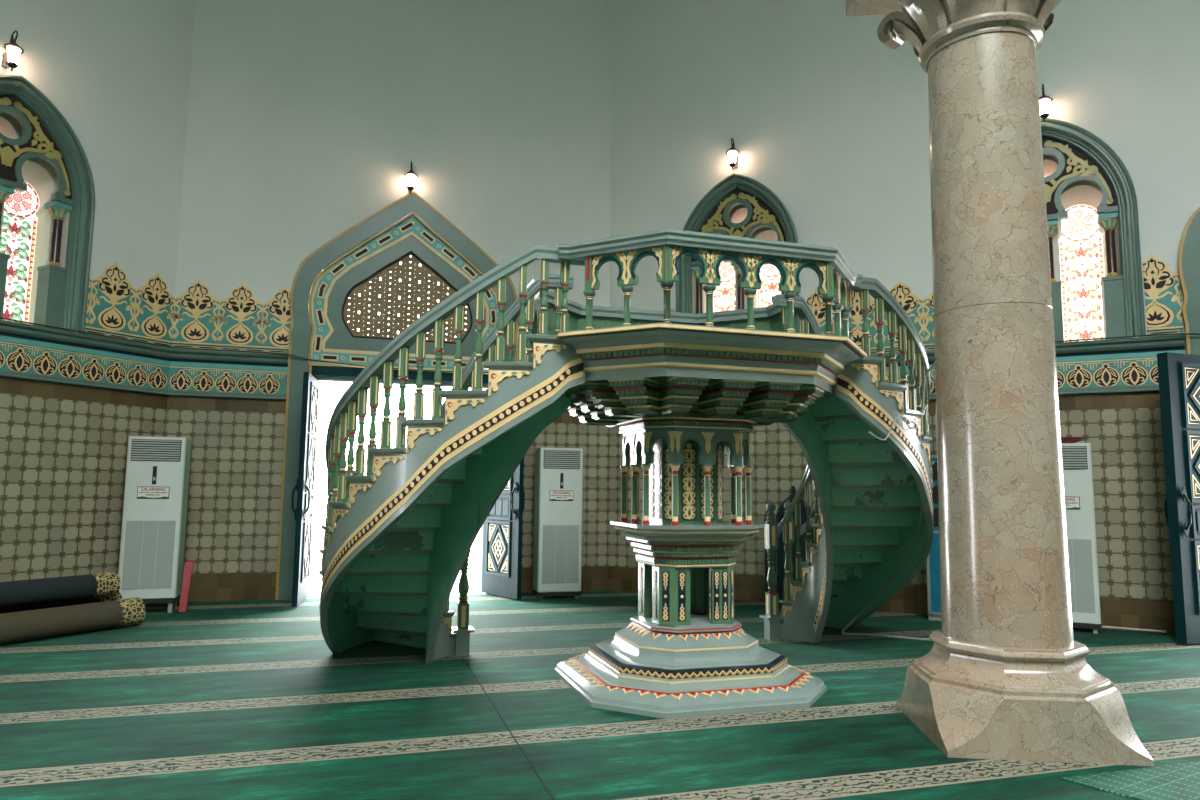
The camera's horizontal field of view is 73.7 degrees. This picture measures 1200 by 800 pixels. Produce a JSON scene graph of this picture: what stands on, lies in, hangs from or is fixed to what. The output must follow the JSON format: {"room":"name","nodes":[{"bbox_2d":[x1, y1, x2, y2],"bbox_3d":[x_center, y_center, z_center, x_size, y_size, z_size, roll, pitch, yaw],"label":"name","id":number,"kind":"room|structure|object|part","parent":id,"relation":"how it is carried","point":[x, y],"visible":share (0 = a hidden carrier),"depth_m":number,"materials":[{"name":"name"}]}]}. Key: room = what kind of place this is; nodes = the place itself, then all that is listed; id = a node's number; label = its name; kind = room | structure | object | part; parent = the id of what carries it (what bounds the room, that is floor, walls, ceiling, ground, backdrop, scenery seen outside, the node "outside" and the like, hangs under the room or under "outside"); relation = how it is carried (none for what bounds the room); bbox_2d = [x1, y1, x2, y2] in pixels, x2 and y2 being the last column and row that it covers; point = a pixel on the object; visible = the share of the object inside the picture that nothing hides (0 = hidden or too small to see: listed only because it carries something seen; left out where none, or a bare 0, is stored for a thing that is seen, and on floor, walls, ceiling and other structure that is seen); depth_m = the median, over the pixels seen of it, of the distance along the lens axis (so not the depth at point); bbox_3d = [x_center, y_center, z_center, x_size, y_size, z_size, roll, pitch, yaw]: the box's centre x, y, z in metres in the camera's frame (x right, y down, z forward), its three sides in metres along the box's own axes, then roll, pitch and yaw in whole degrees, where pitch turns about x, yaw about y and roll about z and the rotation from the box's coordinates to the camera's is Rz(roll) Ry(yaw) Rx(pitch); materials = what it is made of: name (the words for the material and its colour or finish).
{"room":"mosque","nodes":[
{"label":"mosque","id":0,"kind":"room"},
{"bbox_2d":[0,0,194,581],"bbox_3d":[-9.190,-3.270,2.939,0.550,10.300,16.120,-3,-7,28],"label":"wall","id":1,"kind":"structure","parent":0,"point":[117,71],"depth_m":8.95,"materials":[{"name":"paint"}]},
{"bbox_2d":[3,30,23,70],"bbox_3d":[-5.981,-3.549,8.149,0.205,0.440,0.166,0,-6,6],"label":"wall lantern","id":2,"kind":"object","parent":1,"relation":"attached to","point":[13,53],"visible":1,"depth_m":8.12,"materials":[{"name":"white glass"}]},
{"bbox_3d":[-5.994,-3.587,8.169,0.167,0.362,0.055,-3,-7,28],"label":"scroll arm","id":3,"kind":"part","parent":2,"relation":"part of","materials":[{"name":"black metal"}]},
{"bbox_3d":[-5.962,-3.486,8.140,0.118,0.156,0.118,6,-8,-39],"label":"lamp shade","id":4,"kind":"part","parent":2,"relation":"part of","materials":[{"name":"white glass"}]},
{"bbox_2d":[0,75,94,332],"bbox_3d":[-6.256,-2.072,8.293,0.607,2.560,1.660,-3,-7,28],"label":"window","id":5,"kind":"structure","parent":1,"relation":"in","point":[47,190],"depth_m":8.71,"materials":[{"name":"green paint"}]},
{"bbox_3d":[-6.359,-1.594,8.673,0.008,1.670,0.439,-3,-7,28],"label":"stained glass","id":6,"kind":"part","parent":5,"relation":"part of","materials":[{"name":"white"}]},
{"bbox_3d":[-6.417,-1.967,8.367,0.245,2.362,1.290,-3,-7,28],"label":"plate","id":7,"kind":"part","parent":5,"relation":"part of","materials":[{"name":"white paint"}]},
{"bbox_3d":[-6.147,-2.706,8.309,0.050,0.944,1.330,-3,-7,28],"label":"tracery panel","id":8,"kind":"part","parent":5,"relation":"part of","materials":[{"name":"green paint"}]},
{"bbox_2d":[0,262,174,394],"bbox_3d":[-6.687,-1.115,6.777,0.095,1.455,6.600,-3,-7,28],"label":"trim","id":9,"kind":"structure","parent":1,"relation":"attached to","point":[115,307],"depth_m":9.00,"materials":[{"name":"green paint"}]},
{"bbox_3d":[-6.255,-1.292,7.688,0.020,0.895,4.632,-3,-7,28],"label":"cresting panel","id":10,"kind":"part","parent":9,"relation":"part of","materials":[{"name":"teal paint"}]},
{"bbox_2d":[0,317,487,372],"bbox_3d":[-4.355,-0.593,9.295,6.588,0.134,1.326,5,-8,-36],"label":"molding","id":11,"kind":"structure","parent":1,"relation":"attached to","point":[0,317],"depth_m":9.62,"materials":[{"name":"green wood"}]},
{"bbox_2d":[165,0,612,601],"bbox_3d":[-2.587,-2.314,10.943,5.552,10.300,0.550,3,-7,-17],"label":"wall","id":12,"kind":"structure","parent":0,"point":[307,119],"depth_m":10.64,"materials":[{"name":"paint"}]},
{"bbox_2d":[168,279,568,410],"bbox_3d":[-2.524,-0.665,10.446,5.588,1.455,0.095,3,-7,-17],"label":"trim","id":13,"kind":"structure","parent":12,"relation":"attached to","point":[239,321],"depth_m":9.85,"materials":[{"name":"green paint"}]},
{"bbox_3d":[-2.534,-0.940,10.512,5.584,0.895,0.020,3,-7,-17],"label":"cresting panel","id":14,"kind":"part","parent":13,"relation":"part of","materials":[{"name":"beige metal"}]},
{"bbox_2d":[404,161,417,192],"bbox_3d":[-2.496,-2.943,10.611,0.166,0.440,0.205,0,-6,6],"label":"wall lantern","id":15,"kind":"object","parent":12,"relation":"attached to","point":[411,176],"visible":1,"depth_m":10.55,"materials":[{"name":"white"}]},
{"bbox_3d":[-2.498,-2.882,10.584,0.118,0.156,0.118,6,-8,-39],"label":"lamp shade","id":16,"kind":"part","parent":15,"relation":"part of","materials":[{"name":"white glass"}]},
{"bbox_2d":[607,0,1199,633],"bbox_3d":[7.393,-2.539,7.954,16.120,10.300,0.550,-3,-7,28],"label":"wall","id":17,"kind":"structure","parent":0,"point":[832,119],"depth_m":9.95,"materials":[{"name":"paint"}]},
{"bbox_2d":[726,138,738,169],"bbox_3d":[1.748,-3.248,10.593,0.171,0.440,0.205,1,-6,1],"label":"wall lantern","id":18,"kind":"object","parent":17,"relation":"attached to","point":[732,153],"visible":1,"depth_m":10.54,"materials":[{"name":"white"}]},
{"bbox_3d":[1.747,-3.186,10.569,0.118,0.156,0.118,0,-6,6],"label":"lamp shade","id":19,"kind":"part","parent":18,"relation":"part of","materials":[{"name":"white glass"}]},
{"bbox_3d":[1.765,-3.284,10.613,0.055,0.362,0.167,-3,-7,28],"label":"scroll arm","id":20,"kind":"part","parent":18,"relation":"part of","materials":[{"name":"black metal"}]},
{"bbox_2d":[676,173,799,332],"bbox_3d":[1.902,-1.713,10.760,1.660,2.560,0.607,-3,-7,28],"label":"window","id":21,"kind":"structure","parent":17,"relation":"in","point":[739,205],"depth_m":10.82,"materials":[{"name":"green paint"}]},
{"bbox_3d":[1.739,-1.237,11.121,0.439,1.670,0.008,-3,-7,28],"label":"stained glass","id":22,"kind":"part","parent":21,"relation":"part of","materials":[{"name":"white"}]},
{"bbox_3d":[1.854,-2.353,10.728,1.330,0.944,0.050,-3,-7,28],"label":"tracery panel","id":23,"kind":"part","parent":21,"relation":"part of","materials":[{"name":"brown paint"}]},
{"bbox_3d":[1.986,-1.596,10.908,1.290,2.362,0.245,-3,-7,28],"label":"plate","id":24,"kind":"part","parent":21,"relation":"part of","materials":[{"name":"white paint"}]},
{"bbox_3d":[2.327,-1.265,10.810,0.439,1.670,0.008,-3,-7,28],"label":"stained glass","id":25,"kind":"part","parent":21,"relation":"part of","materials":[{"name":"white"}]},
{"bbox_2d":[670,254,1184,399],"bbox_3d":[3.024,-0.688,9.711,6.669,1.455,0.097,-3,-7,28],"label":"trim","id":26,"kind":"structure","parent":17,"relation":"attached to","point":[1123,365],"depth_m":8.46,"materials":[{"name":"green paint"}]},
{"bbox_3d":[3.032,-0.962,9.781,6.642,0.895,0.020,-3,-7,28],"label":"cresting panel","id":27,"kind":"part","parent":26,"relation":"part of","materials":[{"name":"beige metal"}]},
{"bbox_2d":[1039,84,1052,121],"bbox_3d":[4.920,-3.291,8.898,0.171,0.440,0.205,1,-6,1],"label":"wall lantern","id":28,"kind":"object","parent":17,"relation":"attached to","point":[1044,100],"visible":0.97,"depth_m":8.84,"materials":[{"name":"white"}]},
{"bbox_3d":[4.919,-3.229,8.874,0.118,0.156,0.118,0,-6,6],"label":"lamp shade","id":29,"kind":"part","parent":28,"relation":"part of","materials":[{"name":"white glass"}]},
{"bbox_2d":[1041,118,1145,342],"bbox_3d":[5.071,-1.865,9.080,1.660,2.560,0.607,-3,-7,28],"label":"window","id":30,"kind":"structure","parent":17,"relation":"in","point":[1092,207],"depth_m":8.91,"materials":[{"name":"green paint"}]},
{"bbox_3d":[5.155,-1.749,9.228,1.290,2.362,0.245,-3,-7,28],"label":"plate","id":31,"kind":"part","parent":30,"relation":"part of","materials":[{"name":"multicoloured glass"}]},
{"bbox_3d":[5.023,-2.505,9.048,1.330,0.944,0.050,-3,-7,28],"label":"tracery panel","id":32,"kind":"part","parent":30,"relation":"part of","materials":[{"name":"brown paint"}]},
{"bbox_3d":[5.496,-1.418,9.130,0.439,1.670,0.008,-3,-7,28],"label":"stained glass","id":33,"kind":"part","parent":30,"relation":"part of","materials":[{"name":"white"}]},
{"bbox_2d":[1055,333,1199,341],"bbox_3d":[5.286,-0.628,8.421,2.001,0.054,0.036,-3,-7,28],"label":"power cable","id":34,"kind":"object","parent":17,"relation":"attached to","point":[1168,333],"visible":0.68,"depth_m":8.29,"materials":[{"name":"plastic"}]},
{"bbox_2d":[1157,207,1199,643],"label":"door","id":35,"kind":"structure","parent":17,"relation":"in","point":[1178,373],"depth_m":7.56,"materials":[{"name":"green paint"}]},
{"bbox_3d":[5.418,1.049,7.512,0.080,0.470,0.244,3,-7,-20],"label":"handle","id":36,"kind":"part","parent":35,"relation":"part of","materials":[{"name":"teal paint"}]},
{"bbox_3d":[1.580,1.186,-3.348,28.349,0.288,28.349,3,-7,-17],"label":"floor","id":37,"kind":"structure","parent":0,"visible":0},
{"bbox_2d":[0,598,552,799],"bbox_3d":[-4.962,0.748,-5.310,14.302,0.012,28.264,3,-7,-17],"label":"carpet","id":38,"kind":"object","parent":37,"relation":"on","point":[243,699],"visible":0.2,"depth_m":4.75,"materials":[{"name":"green carpet"}]},
{"bbox_2d":[0,592,122,613],"bbox_3d":[-5.750,1.894,6.586,0.322,0.308,3.515,-3,-7,28],"label":"carpet","id":39,"kind":"object","parent":38,"relation":"on","point":[118,596],"visible":0.14,"depth_m":7.54,"materials":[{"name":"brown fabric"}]},
{"bbox_2d":[0,572,120,608],"bbox_3d":[-5.610,1.649,6.450,0.249,0.239,3.385,-3,-7,28],"label":"carpet","id":40,"kind":"object","parent":39,"relation":"on","point":[96,585],"visible":1,"depth_m":7.39,"materials":[{"name":"black fabric"}]},
{"bbox_2d":[0,597,145,644],"bbox_3d":[-5.318,1.895,6.366,0.280,0.269,3.365,-3,-7,28],"label":"carpet","id":41,"kind":"object","parent":38,"relation":"on","point":[29,625],"visible":1,"depth_m":7.19,"materials":[{"name":"beige fabric"}]},
{"bbox_2d":[118,436,191,612],"bbox_3d":[-4.876,1.353,8.770,0.567,1.885,0.336,3,-7,-17],"label":"air conditioner","id":42,"kind":"object","parent":38,"relation":"on","point":[151,559],"visible":0.98,"depth_m":8.64,"materials":[{"name":"white plastic"},{"name":"grey mesh"},{"name":"silver metal"}]},
{"bbox_2d":[121,521,175,589],"bbox_3d":[-4.834,1.658,8.587,0.475,0.720,0.006,3,-7,-17],"label":"grille","id":43,"kind":"object","parent":42,"relation":"attached to","point":[148,548],"depth_m":8.59,"materials":[{"name":"grey"}]},
{"bbox_3d":[-4.827,1.002,8.659,0.310,0.130,0.009,3,-7,-17],"label":"notice plate","id":44,"kind":"part","parent":42,"relation":"part of","materials":[{"name":"white paint"}]},
{"bbox_2d":[179,561,194,611],"bbox_3d":[-4.534,2.041,8.794,0.095,0.530,0.190,3,-7,-17],"label":"wooden board","id":45,"kind":"object","parent":38,"relation":"on","point":[188,570],"visible":1,"depth_m":8.78,"materials":[{"name":"red wood"}]},
{"bbox_2d":[275,190,524,606],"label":"door","id":46,"kind":"structure","parent":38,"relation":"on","point":[346,266],"depth_m":10.31,"materials":[{"name":"green paint"}]},
{"bbox_3d":[-3.427,1.139,9.176,0.204,0.470,0.080,2,-6,-12],"label":"handle","id":47,"kind":"part","parent":46,"relation":"part of","materials":[{"name":"teal paint"}]},
{"bbox_3d":[-2.609,1.060,10.524,2.420,2.900,0.545,3,-7,-17],"label":"frame","id":48,"kind":"part","parent":46,"relation":"part of","materials":[{"name":"blue paint"}]},
{"bbox_3d":[-1.022,1.253,9.979,0.204,0.470,0.080,6,-8,-39],"label":"handle","id":49,"kind":"part","parent":46,"relation":"part of","materials":[{"name":"teal paint"}]},
{"bbox_2d":[319,244,584,663],"bbox_3d":[-1.338,0.566,6.116,1.403,2.940,3.125,6,-8,-40],"label":"curved staircase","id":50,"kind":"structure","parent":38,"relation":"on","point":[399,536],"depth_m":5.57,"materials":[{"name":"green paint"}]},
{"bbox_3d":[-1.261,0.133,6.212,1.640,2.056,2.696,3,-7,-17],"label":"handrail","id":51,"kind":"part","parent":50,"relation":"part of","materials":[{"name":"green paint"}]},
{"bbox_3d":[-1.136,1.576,6.675,0.170,1.060,0.170,3,-7,-17],"label":"newel post","id":52,"kind":"part","parent":50,"relation":"part of","materials":[{"name":"green paint"}]},
{"bbox_3d":[-0.876,0.116,6.187,1.480,2.021,0.528,-5,-9,44],"label":"handrail","id":53,"kind":"part","parent":50,"relation":"part of","materials":[{"name":"green paint"}]},
{"bbox_2d":[449,590,1199,799],"bbox_3d":[8.335,1.314,-1.288,13.492,0.052,28.264,3,-7,-17],"label":"carpet","id":54,"kind":"object","parent":37,"relation":"on","point":[854,742],"depth_m":4.73,"materials":[{"name":"green carpet"}]},
{"bbox_2d":[462,656,553,799],"bbox_3d":[0.778,1.428,0.348,0.007,0.007,20.500,3,-7,-17],"label":"power cable","id":55,"kind":"object","parent":54,"relation":"on","point":[462,656],"visible":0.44,"depth_m":4.42,"materials":[{"name":"plastic"}]},
{"bbox_2d":[533,447,582,598],"bbox_3d":[-0.536,1.564,10.259,0.562,1.885,0.336,3,-7,-17],"label":"air conditioner","id":56,"kind":"object","parent":54,"relation":"on","point":[557,545],"visible":1,"depth_m":10.12,"materials":[{"name":"white plastic"}]},
{"bbox_2d":[542,525,578,583],"bbox_3d":[-0.495,1.938,10.069,0.470,0.720,0.006,3,-7,-17],"label":"grille","id":57,"kind":"object","parent":56,"relation":"attached to","point":[560,543],"depth_m":10.07,"materials":[{"name":"grey"}]},
{"bbox_3d":[-0.487,1.212,10.147,0.310,0.130,0.009,3,-7,-17],"label":"notice plate","id":58,"kind":"part","parent":56,"relation":"part of","materials":[{"name":"white paint"}]},
{"bbox_2d":[525,229,866,718],"bbox_3d":[0.630,0.565,5.942,2.286,2.945,2.280,3,-7,-17],"label":"octagonal tribune","id":59,"kind":"object","parent":54,"relation":"on","point":[680,389],"visible":0.98,"depth_m":5.35,"materials":[{"name":"green paint"}]},
{"bbox_3d":[-0.432,-0.589,5.977,0.048,0.500,0.044,3,-7,-17],"label":"railing post","id":60,"kind":"part","parent":59,"relation":"part of","materials":[{"name":"green paint"}]},
{"bbox_3d":[-0.206,-0.483,6.907,0.044,0.500,0.048,3,-7,-17],"label":"railing post","id":61,"kind":"part","parent":59,"relation":"part of","materials":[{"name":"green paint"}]},
{"bbox_3d":[0.064,-0.472,6.989,0.044,0.500,0.048,3,-7,-17],"label":"railing post","id":62,"kind":"part","parent":59,"relation":"part of","materials":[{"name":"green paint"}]},
{"bbox_3d":[0.359,1.407,6.011,0.102,0.330,0.264,-5,-8,41],"label":"painted panel","id":63,"kind":"part","parent":59,"relation":"part of","materials":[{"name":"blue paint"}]},
{"bbox_3d":[0.448,-0.787,6.744,2.260,0.085,0.904,3,-7,-17],"label":"handrail","id":64,"kind":"part","parent":59,"relation":"part of","materials":[{"name":"green paint"}]},
{"bbox_3d":[0.493,1.360,5.572,0.264,0.330,0.102,-1,-7,15],"label":"painted panel","id":65,"kind":"part","parent":59,"relation":"part of","materials":[{"name":"blue paint"}]},
{"bbox_3d":[0.635,0.105,5.993,0.940,0.290,0.940,3,-7,-17],"label":"cornice","id":66,"kind":"part","parent":59,"relation":"part of","materials":[{"name":"green paint"}]},
{"bbox_3d":[0.625,1.052,5.888,0.970,0.298,0.970,3,-7,-17],"label":"pedestal cornice","id":67,"kind":"part","parent":59,"relation":"part of","materials":[{"name":"green paint"}]},
{"bbox_3d":[0.881,-0.939,5.333,2.286,0.085,0.648,3,-7,-17],"label":"handrail","id":68,"kind":"part","parent":59,"relation":"part of","materials":[{"name":"green paint"}]},
{"bbox_3d":[0.885,1.377,5.690,0.102,0.330,0.264,-5,-8,41],"label":"painted panel","id":69,"kind":"part","parent":59,"relation":"part of","materials":[{"name":"blue paint"}]},
{"bbox_3d":[1.181,-0.451,7.072,0.044,0.500,0.048,-3,-7,28],"label":"railing post","id":70,"kind":"part","parent":59,"relation":"part of","materials":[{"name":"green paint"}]},
{"bbox_3d":[1.585,-0.500,6.587,0.048,0.500,0.044,3,-7,-17],"label":"railing post","id":71,"kind":"part","parent":59,"relation":"part of","materials":[{"name":"green paint"}]},
{"bbox_2d":[760,277,934,642],"bbox_3d":[2.167,0.720,7.176,1.403,2.940,3.125,0,-6,6],"label":"curved staircase","id":72,"kind":"structure","parent":54,"relation":"on","point":[870,491],"depth_m":6.78,"materials":[{"name":"green paint"}]},
{"bbox_3d":[1.609,1.697,7.505,0.170,1.060,0.170,3,-7,-17],"label":"newel post","id":73,"kind":"part","parent":72,"relation":"part of","materials":[{"name":"green paint"}]},
{"bbox_3d":[2.015,1.815,8.537,0.170,1.060,0.170,3,-7,-17],"label":"newel post","id":74,"kind":"part","parent":72,"relation":"part of","materials":[{"name":"green paint"}]},
{"bbox_2d":[764,486,819,603],"bbox_3d":[2.294,1.736,9.477,0.737,1.430,0.060,3,-7,-17],"label":"railing","id":75,"kind":"object","parent":72,"relation":"attached to","point":[780,512],"visible":0.24,"depth_m":9.43,"materials":[{"name":"green paint"}]},
{"bbox_3d":[1.994,1.817,9.377,0.112,1.240,0.060,3,-7,-17],"label":"spired post","id":76,"kind":"part","parent":75,"relation":"part of","materials":[{"name":"green paint"}]},
{"bbox_3d":[2.297,1.706,9.479,0.439,1.370,0.046,3,-7,-17],"label":"domed panel","id":77,"kind":"part","parent":75,"relation":"part of","materials":[{"name":"green paint"}]},
{"bbox_3d":[2.592,1.844,9.557,0.112,1.240,0.060,3,-7,-17],"label":"spired post","id":78,"kind":"part","parent":75,"relation":"part of","materials":[{"name":"green paint"}]},
{"bbox_3d":[1.780,0.233,6.990,0.528,2.021,1.480,-1,-6,12],"label":"handrail","id":79,"kind":"part","parent":72,"relation":"part of","materials":[{"name":"green paint"}]},
{"bbox_3d":[2.357,0.271,7.113,0.994,2.056,2.976,0,-6,9],"label":"handrail","id":80,"kind":"part","parent":72,"relation":"part of","materials":[{"name":"green paint"}]},
{"bbox_2d":[841,503,930,640],"bbox_3d":[3.284,1.597,7.469,1.672,1.288,1.320,3,-7,-17],"label":"power cable","id":81,"kind":"object","parent":54,"relation":"on","point":[922,510],"visible":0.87,"depth_m":7.53,"materials":[{"name":"plastic"}]},
{"bbox_2d":[926,455,941,620],"bbox_3d":[4.012,1.493,8.711,0.840,1.780,0.395,-3,-7,28],"label":"tall cabinet","id":82,"kind":"object","parent":54,"relation":"on","point":[933,559],"visible":0.09,"depth_m":8.69,"materials":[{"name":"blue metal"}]},
{"bbox_3d":[3.761,1.022,8.703,0.385,0.790,0.018,-3,-7,28],"label":"glazed door","id":83,"kind":"part","parent":82,"relation":"part of","materials":[{"name":"glass"}]},
{"bbox_3d":[3.753,1.862,8.613,0.385,0.840,0.015,-3,-7,28],"label":"cabinet door","id":84,"kind":"part","parent":82,"relation":"part of","materials":[{"name":"blue metal"}]},
{"bbox_2d":[845,0,1153,765],"bbox_3d":[2.394,-0.550,4.901,1.360,4.970,1.360,0,-6,6],"label":"marble column","id":85,"kind":"structure","parent":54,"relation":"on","point":[1005,676],"depth_m":4.59,"materials":[{"name":"beige stone"}]},
{"bbox_2d":[868,338,971,440],"bbox_3d":[2.097,-0.007,5.452,0.457,0.524,1.647,-1,-6,12],"label":"power cable","id":86,"kind":"object","parent":85,"relation":"attached to","point":[970,339],"visible":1,"depth_m":5.79,"materials":[{"name":"plastic"}]},
{"bbox_2d":[1062,443,1100,633],"bbox_3d":[4.769,1.397,8.247,0.562,1.885,0.336,-3,-7,28],"label":"air conditioner","id":87,"kind":"object","parent":54,"relation":"on","point":[1077,457],"visible":0.55,"depth_m":8.04,"materials":[{"name":"white plastic"}]},
{"bbox_3d":[4.699,1.046,8.147,0.310,0.130,0.009,-3,-7,28],"label":"notice plate","id":88,"kind":"part","parent":87,"relation":"part of","materials":[{"name":"white paint"}]},
{"bbox_2d":[1061,437,1086,442],"bbox_3d":[4.779,0.429,8.353,0.525,0.062,0.252,-3,-7,28],"label":"tray","id":89,"kind":"object","parent":87,"relation":"on","point":[1063,439],"visible":0.34,"depth_m":8.22,"materials":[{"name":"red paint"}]},
{"bbox_2d":[1068,539,1094,612],"bbox_3d":[4.693,1.762,8.069,0.470,0.720,0.006,-3,-7,28],"label":"grille","id":90,"kind":"object","parent":87,"relation":"attached to","point":[1081,552],"depth_m":8.00,"materials":[{"name":"grey"}]},
{"bbox_2d":[1060,761,1199,799],"bbox_3d":[3.119,1.779,3.309,1.370,0.006,1.635,3,-7,-17],"label":"floor mat","id":91,"kind":"object","parent":54,"relation":"on","point":[1179,781],"visible":1,"depth_m":3.84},
{"bbox_3d":[5.351,2.298,8.034,0.530,0.021,0.024,-3,-7,28],"label":"trunking strip","id":92,"kind":"part","parent":54,"relation":"part of","materials":[{"name":"white plastic"}]},
{"label":"outside","id":93,"kind":"structure","parent":0,"visible":0},
{"bbox_2d":[306,506,483,598],"bbox_3d":[-8.029,5.248,34.434,85.000,0.220,48.750,3,-7,-17],"label":"floor","id":94,"kind":"structure","parent":93,"point":[319,512],"depth_m":14.94,"materials":[{"name":"stone"}]}
]}

